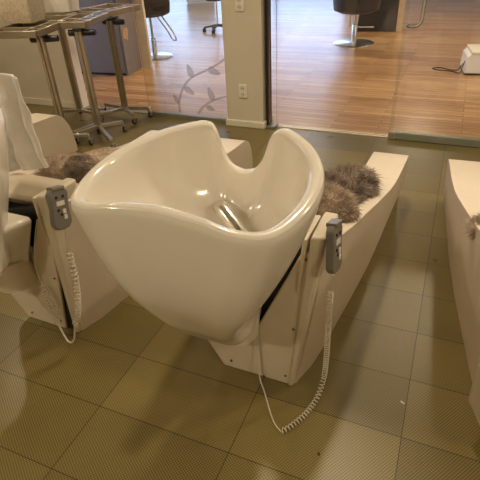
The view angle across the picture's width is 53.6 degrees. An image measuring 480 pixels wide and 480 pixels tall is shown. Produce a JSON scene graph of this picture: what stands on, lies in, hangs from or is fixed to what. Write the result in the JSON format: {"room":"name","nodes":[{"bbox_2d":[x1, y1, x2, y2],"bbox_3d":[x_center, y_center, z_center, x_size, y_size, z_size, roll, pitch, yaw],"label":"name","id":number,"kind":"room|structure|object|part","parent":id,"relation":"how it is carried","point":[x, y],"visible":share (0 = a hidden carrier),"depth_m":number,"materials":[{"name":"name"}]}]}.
{"room":"salon","nodes":[
{"label":"salon","id":0,"kind":"room"},
{"bbox_2d":[0,0,74,101],"bbox_3d":[-2.781,-2.771,4.827,2.180,2.700,0.100,11,36,20],"label":"wall","id":1,"kind":"structure","parent":0,"point":[21,58],"depth_m":5.10,"materials":[{"name":"white paint"}]},
{"bbox_2d":[23,97,75,107],"bbox_3d":[-2.744,-1.644,5.506,2.180,0.070,0.015,11,36,20],"label":"baseboard","id":2,"kind":"structure","parent":1,"relation":"attached to","point":[68,104],"depth_m":5.28,"materials":[{"name":"white wood"}]},
{"bbox_2d":[65,29,88,107],"bbox_3d":[-1.758,-2.574,4.445,0.040,2.700,0.120,11,36,20],"label":"trim","id":3,"kind":"structure","parent":1,"relation":"attached to","point":[71,41],"depth_m":4.96,"materials":[{"name":"white plastic"}]},
{"bbox_2d":[86,105,147,113],"bbox_3d":[-1.299,-1.384,5.049,0.810,0.008,0.060,11,36,20],"label":"trim","id":4,"kind":"structure","parent":1,"relation":"attached to","point":[102,108],"depth_m":4.98,"materials":[{"name":"metal"}]},
{"bbox_2d":[0,0,479,479],"bbox_3d":[0.500,-2.251,6.297,15.000,0.080,18.000,11,36,20],"label":"floor","id":5,"kind":"structure","parent":0,"point":[135,395],"depth_m":2.14,"materials":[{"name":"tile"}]},
{"bbox_2d":[9,113,77,171],"bbox_3d":[-2.185,-0.694,3.092,0.731,1.095,2.295,11,36,20],"label":"chair","id":6,"kind":"object","parent":5,"relation":"on","point":[54,134],"visible":0.37,"depth_m":3.83,"materials":[{"name":"beige plastic"}]},
{"bbox_2d":[0,20,100,145],"bbox_3d":[-1.597,-1.339,4.120,0.582,0.982,0.597,3,34,9],"label":"trolley","id":7,"kind":"object","parent":5,"relation":"on","point":[37,32],"visible":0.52,"depth_m":3.82,"materials":[{"name":"metal"}]},
{"bbox_2d":[0,0,45,23],"bbox_3d":[-1.809,-1.920,3.947,0.305,0.190,0.265,3,34,9],"label":"storage basket","id":8,"kind":"object","parent":7,"relation":"on","point":[11,11],"visible":1,"depth_m":3.86,"materials":[{"name":"beige wicker"}]},
{"bbox_2d":[0,20,65,38],"bbox_3d":[-1.706,-1.702,3.838,0.420,0.052,0.500,3,34,9],"label":"tray","id":9,"kind":"object","parent":7,"relation":"on","point":[41,29],"depth_m":3.75,"materials":[{"name":"metal"}]},
{"bbox_3d":[-1.444,-0.922,4.186,0.232,0.030,0.034,0,33,4],"label":"leg","id":10,"kind":"part","parent":7,"relation":"part of","materials":[{"name":"metal"}]},
{"bbox_3d":[-1.437,-0.995,4.296,0.034,0.030,0.365,23,41,33],"label":"leg","id":11,"kind":"part","parent":7,"relation":"part of","materials":[{"name":"metal"}]},
{"bbox_2d":[44,8,103,116],"bbox_3d":[-1.613,-1.711,4.686,0.444,0.982,0.500,4,34,11],"label":"trolley","id":12,"kind":"object","parent":5,"relation":"on","point":[79,108],"visible":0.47,"depth_m":4.54,"materials":[{"name":"metal"}]},
{"bbox_2d":[49,0,78,11],"bbox_3d":[-1.624,-2.187,4.419,0.220,0.100,0.180,11,36,20],"label":"plastic tub","id":13,"kind":"object","parent":12,"relation":"on","point":[57,5],"visible":1,"depth_m":4.36,"materials":[{"name":"white plastic"}]},
{"bbox_2d":[44,8,83,19],"bbox_3d":[-1.651,-2.103,4.439,0.391,0.054,0.511,11,36,20],"label":"tray","id":14,"kind":"object","parent":12,"relation":"on","point":[51,15],"depth_m":4.27,"materials":[{"name":"metal"}]},
{"bbox_3d":[-1.708,-1.303,4.785,0.235,0.030,0.034,-5,33,-3],"label":"leg","id":15,"kind":"part","parent":12,"relation":"part of","materials":[{"name":"metal"}]},
{"bbox_3d":[-1.532,-1.282,4.740,0.236,0.030,0.034,20,40,31],"label":"leg","id":16,"kind":"part","parent":12,"relation":"part of","materials":[{"name":"metal"}]},
{"bbox_2d":[52,12,126,146],"bbox_3d":[-1.279,-1.408,4.199,0.488,0.982,0.851,3,34,9],"label":"trolley","id":17,"kind":"object","parent":5,"relation":"on","point":[77,22],"visible":0.93,"depth_m":4.08,"materials":[{"name":"metal"}]},
{"bbox_2d":[52,12,109,28],"bbox_3d":[-1.365,-1.896,4.103,0.300,0.052,0.500,3,34,9],"label":"tray","id":18,"kind":"object","parent":17,"relation":"on","point":[78,20],"depth_m":4.03,"materials":[{"name":"metal"}]},
{"bbox_3d":[-1.371,-0.996,4.293,0.034,0.030,0.258,27,44,37],"label":"leg","id":19,"kind":"part","parent":17,"relation":"part of","materials":[{"name":"metal"}]},
{"bbox_3d":[-1.200,-0.951,4.210,0.034,0.030,0.429,-19,36,-22],"label":"leg","id":20,"kind":"part","parent":17,"relation":"part of","materials":[{"name":"metal"}]},
{"bbox_3d":[-1.201,-1.067,4.386,0.243,0.030,0.034,-15,35,-18],"label":"leg","id":21,"kind":"part","parent":17,"relation":"part of","materials":[{"name":"metal"}]},
{"bbox_2d":[74,0,152,75],"bbox_3d":[-1.939,-2.791,6.262,1.400,1.080,0.510,7,35,15],"label":"base cabinet","id":22,"kind":"object","parent":5,"relation":"on","point":[98,48],"visible":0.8,"depth_m":6.18,"materials":[{"name":"grey wood"}]},
{"bbox_2d":[123,27,127,39],"bbox_3d":[-1.048,-1.892,4.357,0.059,0.108,0.006,7,35,15],"label":"tag","id":23,"kind":"object","parent":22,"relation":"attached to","point":[125,30],"visible":1,"depth_m":4.35,"materials":[{"name":"orange paper"}]},
{"bbox_3d":[-1.444,-2.704,6.127,0.030,1.040,0.410,7,35,15],"label":"panel","id":24,"kind":"part","parent":22,"relation":"part of","materials":[{"name":"grey wood"}]},
{"bbox_3d":[-1.311,-2.816,6.267,0.170,1.060,0.050,7,35,15],"label":"panel","id":25,"kind":"part","parent":22,"relation":"part of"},
{"bbox_2d":[74,3,152,123],"bbox_3d":[-1.204,-1.728,4.678,0.687,0.982,0.740,15,38,26],"label":"trolley","id":26,"kind":"object","parent":5,"relation":"on","point":[114,9],"visible":0.87,"depth_m":4.58,"materials":[{"name":"metal"}]},
{"bbox_2d":[74,3,139,16],"bbox_3d":[-1.282,-2.205,4.567,0.420,0.052,0.500,15,38,26],"label":"tray","id":27,"kind":"object","parent":26,"relation":"on","point":[114,9],"depth_m":4.55,"materials":[{"name":"metal"}]},
{"bbox_3d":[-1.259,-1.284,4.720,0.289,0.030,0.034,-21,37,-25],"label":"leg","id":28,"kind":"part","parent":26,"relation":"part of","materials":[{"name":"metal"}]},
{"bbox_3d":[-1.265,-1.363,4.840,0.311,0.030,0.034,19,39,30],"label":"leg","id":29,"kind":"part","parent":26,"relation":"part of","materials":[{"name":"metal"}]},
{"bbox_3d":[-1.100,-1.273,4.691,0.034,0.030,0.262,-19,37,-23],"label":"leg","id":30,"kind":"part","parent":26,"relation":"part of","materials":[{"name":"metal"}]},
{"bbox_3d":[-1.039,-1.322,4.760,0.270,0.030,0.034,1,34,7],"label":"leg","id":31,"kind":"part","parent":26,"relation":"part of","materials":[{"name":"metal"}]},
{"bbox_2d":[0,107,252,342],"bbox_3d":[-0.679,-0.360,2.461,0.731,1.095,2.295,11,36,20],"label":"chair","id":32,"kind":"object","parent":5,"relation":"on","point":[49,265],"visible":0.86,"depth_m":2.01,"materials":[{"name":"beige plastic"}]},
{"bbox_2d":[0,107,36,293],"bbox_3d":[-1.032,-0.035,1.721,0.604,0.792,0.558,11,36,20],"label":"basin","id":33,"kind":"object","parent":32,"relation":"in","point":[18,226],"depth_m":1.89,"materials":[{"name":"white ceramic"}]},
{"bbox_2d":[0,73,48,170],"bbox_3d":[-1.050,-0.483,2.003,0.438,0.464,0.165,0,33,5],"label":"towel","id":34,"kind":"object","parent":32,"relation":"on","point":[25,153],"visible":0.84,"depth_m":1.98,"materials":[{"name":"fabric"}]},
{"bbox_3d":[-0.799,-0.179,2.233,0.340,0.384,0.464,11,36,20],"label":"backrest","id":35,"kind":"part","parent":32,"relation":"part of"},
{"bbox_3d":[-0.750,-0.102,1.906,0.039,0.235,0.161,12,36,21],"label":"panel","id":36,"kind":"part","parent":32,"relation":"part of","materials":[{"name":"beige plastic"}]},
{"bbox_3d":[-0.768,0.190,2.003,0.229,0.638,0.069,11,36,20],"label":"spiral cord","id":37,"kind":"part","parent":32,"relation":"part of","materials":[{"name":"plastic"}]},
{"bbox_2d":[60,153,95,183],"bbox_3d":[-0.713,-0.315,2.120,0.198,0.127,0.199,-25,39,-30],"label":"fur throw","id":38,"kind":"object","parent":32,"relation":"on","point":[77,167],"visible":0.81,"depth_m":2.07,"materials":[{"name":"grey fur"}]},
{"bbox_2d":[38,146,118,176],"bbox_3d":[-0.740,-0.395,2.410,0.390,0.186,0.514,11,36,20],"label":"fur throw","id":39,"kind":"object","parent":32,"relation":"on","point":[54,161],"visible":0.33,"depth_m":2.29,"materials":[{"name":"brown fur"}]},
{"bbox_3d":[-0.782,-0.386,2.859,0.258,0.705,1.742,11,36,20],"label":"armrest","id":40,"kind":"part","parent":32,"relation":"part of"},
{"bbox_3d":[-0.346,-0.302,2.696,0.258,0.705,1.742,11,36,20],"label":"armrest","id":41,"kind":"part","parent":32,"relation":"part of","materials":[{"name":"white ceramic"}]},
{"bbox_2d":[143,0,176,60],"bbox_3d":[-1.302,-3.175,6.826,0.668,1.042,0.680,-3,33,1],"label":"chair","id":42,"kind":"object","parent":5,"relation":"on","point":[153,8],"visible":0.69,"depth_m":6.65,"materials":[{"name":"silver metal"}]},
{"bbox_3d":[-1.374,-3.381,6.607,0.690,0.451,0.487,25,43,36],"label":"backrest","id":43,"kind":"part","parent":42,"relation":"part of","materials":[{"name":"leather"}]},
{"bbox_3d":[-1.296,-3.264,6.773,0.610,0.150,0.610,25,43,36],"label":"seat","id":44,"kind":"part","parent":42,"relation":"part of","materials":[{"name":"leather"}]},
{"bbox_2d":[153,111,226,121],"bbox_3d":[-0.516,-1.230,4.730,0.908,0.032,0.043,11,36,20],"label":"trim","id":45,"kind":"structure","parent":5,"relation":"on","point":[159,113],"depth_m":4.70,"materials":[{"name":"metal"}]},
{"bbox_2d":[132,0,148,104],"bbox_3d":[-0.565,-2.353,3.984,0.914,2.670,0.010,11,36,20],"label":"window","id":46,"kind":"structure","parent":45,"relation":"attached to","point":[132,0],"depth_m":4.55,"materials":[{"name":"clear glass"}]},
{"bbox_2d":[186,0,213,3],"bbox_3d":[-1.012,-6.413,11.938,0.700,0.800,0.415,1,34,6],"label":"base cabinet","id":47,"kind":"object","parent":5,"relation":"on","point":[188,1],"visible":0.74,"depth_m":11.99,"materials":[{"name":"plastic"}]},
{"bbox_2d":[203,0,221,33],"bbox_3d":[-0.433,-4.045,8.477,0.505,0.599,0.513,1,34,6],"label":"stool","id":48,"kind":"object","parent":5,"relation":"on","point":[213,26],"visible":0.71,"depth_m":8.50,"materials":[{"name":"silver metal"}]},
{"bbox_2d":[70,120,408,433],"bbox_3d":[0.303,-0.203,2.144,0.715,1.094,2.295,11,36,20],"label":"chair","id":49,"kind":"object","parent":5,"relation":"on","point":[239,260],"visible":0.98,"depth_m":1.35,"materials":[{"name":"white ceramic"}]},
{"bbox_2d":[70,120,324,344],"bbox_3d":[-0.070,0.061,1.355,0.604,0.635,0.532,11,36,20],"label":"basin","id":50,"kind":"object","parent":49,"relation":"in","point":[200,240],"depth_m":1.20,"materials":[{"name":"white ceramic"}]},
{"bbox_3d":[-0.011,0.282,1.750,0.170,0.140,0.170,11,36,20],"label":"basin post","id":51,"kind":"part","parent":49,"relation":"part of","materials":[{"name":"white ceramic"}]},
{"bbox_3d":[0.175,0.399,1.673,0.277,0.612,0.236,4,34,11],"label":"spiral cord","id":52,"kind":"part","parent":49,"relation":"part of","materials":[{"name":"plastic"}]},
{"bbox_3d":[0.225,0.053,1.591,0.039,0.235,0.161,12,36,21],"label":"panel","id":53,"kind":"part","parent":49,"relation":"part of","materials":[{"name":"beige plastic"}]},
{"bbox_2d":[316,183,362,226],"bbox_3d":[0.353,-0.134,1.808,0.208,0.140,0.285,-11,34,-12],"label":"fur throw","id":54,"kind":"object","parent":49,"relation":"on","point":[334,199],"visible":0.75,"depth_m":1.75,"materials":[{"name":"brown fur"}]},
{"bbox_3d":[0.629,-0.148,2.381,0.258,0.705,1.742,11,36,20],"label":"armrest","id":55,"kind":"part","parent":49,"relation":"part of","materials":[{"name":"white plastic"}]},
{"bbox_2d":[321,161,383,217],"bbox_3d":[0.416,-0.190,2.093,0.366,0.207,0.678,19,39,30],"label":"fur throw","id":56,"kind":"object","parent":49,"relation":"on","point":[362,182],"visible":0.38,"depth_m":2.11,"materials":[{"name":"grey fur"}]},
{"bbox_2d":[265,0,271,125],"bbox_3d":[0.213,-2.194,3.705,0.016,2.700,0.105,11,36,20],"label":"trim","id":57,"kind":"structure","parent":5,"relation":"on","point":[267,2],"depth_m":4.11,"materials":[{"name":"black metal"}]},
{"bbox_2d":[266,122,277,128],"bbox_3d":[0.294,-1.065,4.422,0.097,0.022,0.110,11,36,20],"label":"trim","id":58,"kind":"structure","parent":5,"relation":"on","point":[272,125],"depth_m":4.39,"materials":[{"name":"metal"}]},
{"bbox_2d":[277,124,387,137],"bbox_3d":[0.811,-0.980,4.265,1.015,0.006,0.050,11,36,20],"label":"trim","id":59,"kind":"structure","parent":5,"relation":"on","point":[285,126],"depth_m":4.25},
{"bbox_2d":[276,0,409,135],"bbox_3d":[0.761,-2.103,3.516,1.040,2.692,0.010,11,36,20],"label":"window","id":60,"kind":"structure","parent":59,"relation":"on","point":[276,0],"depth_m":4.14,"materials":[{"name":"clear glass"}]},
{"bbox_2d":[333,0,380,47],"bbox_3d":[1.714,-3.375,7.001,0.680,0.912,0.668,-25,39,-30],"label":"chair","id":61,"kind":"object","parent":5,"relation":"on","point":[349,7],"visible":1,"depth_m":6.83,"materials":[{"name":"silver metal"}]},
{"bbox_3d":[1.710,-3.414,6.989,0.610,0.150,0.610,2,34,8],"label":"seat","id":62,"kind":"part","parent":61,"relation":"part of","materials":[{"name":"leather"}]},
{"bbox_3d":[1.686,-3.518,6.800,0.690,0.451,0.487,2,34,8],"label":"backrest","id":63,"kind":"part","parent":61,"relation":"part of","materials":[{"name":"leather"}]},
{"bbox_2d":[353,0,405,31],"bbox_3d":[2.323,-4.183,7.779,0.810,1.350,0.550,7,35,15],"label":"cabinet","id":64,"kind":"object","parent":5,"relation":"on","point":[389,16],"visible":0.66,"depth_m":7.81,"materials":[{"name":"dark grey laminate"}]},
{"bbox_2d":[432,44,479,74],"bbox_3d":[2.756,-2.130,5.617,0.868,0.263,0.420,6,34,13],"label":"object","id":65,"kind":"object","parent":5,"relation":"on","point":[470,59],"visible":1,"depth_m":5.51,"materials":[{"name":"plastic"}]},
{"bbox_3d":[2.929,-2.209,5.512,0.500,0.030,0.420,6,34,13],"label":"lid","id":66,"kind":"part","parent":65,"relation":"part of","materials":[{"name":"white plastic"}]},
{"bbox_2d":[443,159,479,424],"bbox_3d":[1.220,-0.045,1.827,0.731,1.095,2.295,9,35,18],"label":"chair","id":67,"kind":"object","parent":5,"relation":"on","point":[461,196],"visible":0.96,"depth_m":2.08,"materials":[{"name":"beige plastic"}]},
{"bbox_2d":[463,211,479,243],"bbox_3d":[0.965,-0.043,1.796,0.240,0.136,0.235,11,36,20],"label":"fur throw","id":68,"kind":"object","parent":67,"relation":"on","point":[476,217],"visible":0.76,"depth_m":1.81,"materials":[{"name":"fur"}]},
{"bbox_2d":[221,0,266,121],"bbox_3d":[0.033,-2.242,3.793,0.357,2.700,0.220,11,36,20],"label":"wall pillar","id":69,"kind":"structure","parent":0,"point":[243,32],"depth_m":4.11,"materials":[{"name":"white paint"}]},
{"bbox_2d":[235,0,243,11],"bbox_3d":[-0.007,-1.928,3.875,0.080,0.120,0.014,11,36,20],"label":"wall socket","id":70,"kind":"object","parent":69,"relation":"attached to","point":[239,4],"visible":1,"depth_m":3.88,"materials":[{"name":"white plastic"}]},
{"bbox_2d":[238,84,246,97],"bbox_3d":[0.025,-1.334,4.266,0.080,0.120,0.014,11,36,20],"label":"wall socket","id":71,"kind":"object","parent":69,"relation":"attached to","point":[242,88],"visible":1,"depth_m":4.26,"materials":[{"name":"white plastic"}]},
{"bbox_2d":[226,114,272,128],"bbox_3d":[0.092,-1.141,4.518,0.392,0.062,0.254,11,36,20],"label":"baseboard","id":72,"kind":"structure","parent":69,"relation":"attached to","point":[230,122],"depth_m":4.42,"materials":[{"name":"white wood"}]},
{"bbox_3d":[3.940,-1.473,2.305,2.030,2.700,0.040,11,36,20],"label":"glass wall","id":73,"kind":"structure","parent":0,"visible":0},
{"bbox_2d":[388,0,479,147],"bbox_3d":[2.098,-1.727,3.021,1.950,2.496,0.115,11,36,20],"label":"door","id":74,"kind":"structure","parent":73,"relation":"in","point":[393,134],"depth_m":3.88,"materials":[{"name":"clear glass"}]},
{"bbox_3d":[1.282,-0.881,4.023,0.055,0.056,0.010,11,36,20],"label":"rail","id":75,"kind":"part","parent":74,"relation":"part of","materials":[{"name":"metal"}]},
{"bbox_3d":[1.270,-1.745,3.391,0.049,0.437,0.135,-26,39,-30],"label":"handle","id":76,"kind":"part","parent":74,"relation":"part of","materials":[{"name":"silver metal"}]},
{"bbox_3d":[2.165,-0.729,3.713,1.950,0.062,0.052,11,36,20],"label":"rail","id":77,"kind":"part","parent":74,"relation":"part of","materials":[{"name":"metal"}]}
]}

